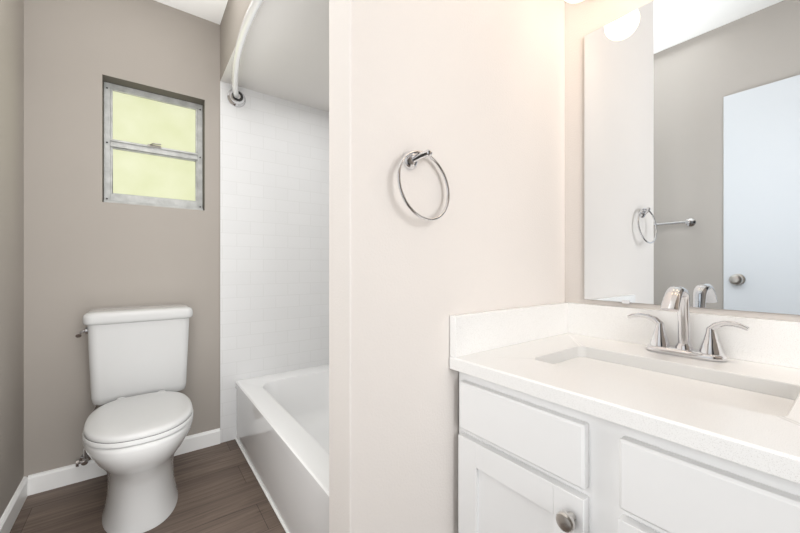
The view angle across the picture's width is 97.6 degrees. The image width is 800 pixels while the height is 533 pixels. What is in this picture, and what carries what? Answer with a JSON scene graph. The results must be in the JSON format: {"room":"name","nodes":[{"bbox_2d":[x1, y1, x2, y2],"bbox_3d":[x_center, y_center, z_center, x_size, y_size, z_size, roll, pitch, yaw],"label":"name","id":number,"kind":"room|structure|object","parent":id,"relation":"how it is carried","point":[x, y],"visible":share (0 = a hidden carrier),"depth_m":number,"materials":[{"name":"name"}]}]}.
{"room":"bathroom","nodes":[
{"label":"bathroom","id":0,"kind":"room"},
{"bbox_2d":[0,0,23,517],"bbox_3d":[-0.969,-0.190,0.502,0.120,2.420,2.880,0,0,-36],"label":"wall","id":1,"kind":"structure","parent":0,"point":[11,11],"depth_m":1.40,"materials":[{"name":"beige paint"}]},
{"bbox_2d":[0,476,27,532],"bbox_3d":[-0.911,0.978,0.538,0.014,0.085,2.550,0,0,-36],"label":"baseboard","id":2,"kind":"structure","parent":1,"relation":"attached to","point":[11,512],"depth_m":1.41,"materials":[{"name":"white paint"}]},
{"bbox_2d":[24,0,219,476],"bbox_3d":[-1.093,-0.190,2.096,1.815,2.420,0.170,0,0,-36],"label":"wall","id":3,"kind":"structure","parent":0,"point":[83,252],"depth_m":1.69,"materials":[{"name":"beige paint"}]},
{"bbox_2d":[28,428,219,495],"bbox_3d":[-1.349,0.978,1.791,0.772,0.085,0.014,0,0,-36],"label":"baseboard","id":4,"kind":"structure","parent":3,"relation":"attached to","point":[70,474],"depth_m":1.66,"materials":[{"name":"white paint"}]},
{"bbox_2d":[104,82,202,209],"bbox_3d":[-1.333,-0.630,1.917,0.441,0.626,0.084,0,0,-36],"label":"window","id":5,"kind":"structure","parent":3,"relation":"in","point":[153,143],"depth_m":1.91,"materials":[{"name":"glass"}]},
{"bbox_2d":[220,81,328,442],"bbox_3d":[-0.724,-0.025,2.258,0.787,2.090,0.008,0,0,-37],"label":"wall tile","id":6,"kind":"structure","parent":3,"relation":"attached to","point":[274,151],"depth_m":2.19,"materials":[{"name":"white tile"}]},
{"bbox_2d":[227,0,262,107],"bbox_3d":[-0.546,-0.995,1.443,0.174,0.104,1.513,0,0,-36],"label":"shower rod","id":7,"kind":"object","parent":6,"relation":"attached to","point":[235,97],"visible":1,"depth_m":1.61,"materials":[{"name":"silver metal"}]},
{"bbox_2d":[9,439,285,532],"bbox_3d":[-0.287,1.045,1.006,1.815,0.050,2.880,0,0,-36],"label":"floor","id":8,"kind":"structure","parent":0,"point":[219,491],"depth_m":1.51,"materials":[{"name":"wood"}]},
{"bbox_2d":[75,304,193,532],"bbox_3d":[-1.137,0.611,1.510,0.456,0.818,0.716,0,0,-36],"label":"toilet","id":9,"kind":"object","parent":8,"relation":"on","point":[138,355],"visible":1,"depth_m":1.49,"materials":[{"name":"white ceramic"}]},
{"bbox_2d":[235,364,328,532],"bbox_3d":[-0.244,0.849,1.667,0.700,0.347,1.510,0,0,-36],"label":"bathtub","id":10,"kind":"object","parent":8,"relation":"on","point":[282,419],"visible":0.38,"depth_m":1.57,"materials":[{"name":"white ceramic"}]},
{"bbox_2d":[458,372,799,532],"bbox_3d":[0.541,0.635,0.733,0.566,0.770,0.700,0,0,-36],"label":"vanity","id":11,"kind":"object","parent":8,"relation":"on","point":[527,463],"visible":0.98,"depth_m":0.62,"materials":[{"name":"white paint"}]},
{"bbox_2d":[449,302,799,483],"bbox_3d":[0.552,0.258,0.734,0.547,0.275,0.714,0,0,-37],"label":"countertop","id":12,"kind":"structure","parent":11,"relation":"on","point":[591,359],"depth_m":0.76,"materials":[{"name":"white stone"}]},
{"bbox_2d":[627,286,748,361],"bbox_3d":[0.693,0.133,0.861,0.186,0.173,0.157,0,0,14],"label":"faucet","id":13,"kind":"object","parent":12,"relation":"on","point":[676,298],"visible":1,"depth_m":0.85,"materials":[{"name":"silver metal"}]},
{"bbox_2d":[154,0,227,24],"bbox_3d":[-0.288,-1.425,1.006,1.815,0.050,2.880,0,0,-37],"label":"ceiling","id":14,"kind":"structure","parent":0,"point":[210,10],"depth_m":1.89,"materials":[{"name":"beige paint"}]},
{"bbox_2d":[220,0,328,111],"bbox_3d":[-0.271,-1.235,1.647,0.787,0.330,1.530,0,0,-36],"label":"ceiling","id":15,"kind":"structure","parent":0,"point":[285,53],"depth_m":1.77,"materials":[{"name":"grey paint"}]},
{"bbox_2d":[329,0,564,532],"bbox_3d":[0.200,-0.190,0.982,0.820,2.420,0.100,0,0,-36],"label":"wall","id":16,"kind":"structure","parent":0,"point":[479,85],"depth_m":0.81,"materials":[{"name":"beige paint"}]},
{"bbox_2d":[397,149,449,220],"bbox_3d":[0.052,-0.180,0.781,0.163,0.160,0.045,0,0,-36],"label":"towel ring","id":17,"kind":"object","parent":16,"relation":"attached to","point":[410,160],"visible":1,"depth_m":0.77,"materials":[{"name":"silver metal"}]},
{"bbox_2d":[565,0,799,321],"bbox_3d":[0.394,-0.190,1.510,0.120,2.420,2.880,0,0,-36],"label":"wall","id":18,"kind":"structure","parent":0,"point":[583,18],"depth_m":1.15,"materials":[{"name":"white paint"}]},
{"bbox_2d":[565,0,583,3],"bbox_3d":[0.702,-0.867,0.824,0.200,0.208,0.612,0,0,-36],"label":"vanity light","id":19,"kind":"object","parent":18,"relation":"attached to","point":[568,1],"visible":1,"depth_m":1.01,"materials":[{"name":"white glass"}]},
{"bbox_2d":[584,0,799,314],"bbox_3d":[0.785,-0.317,0.872,0.008,0.851,0.638,0,0,-36],"label":"mirror","id":20,"kind":"object","parent":18,"relation":"attached to","point":[692,107],"visible":1,"depth_m":0.90,"materials":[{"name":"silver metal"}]}
]}

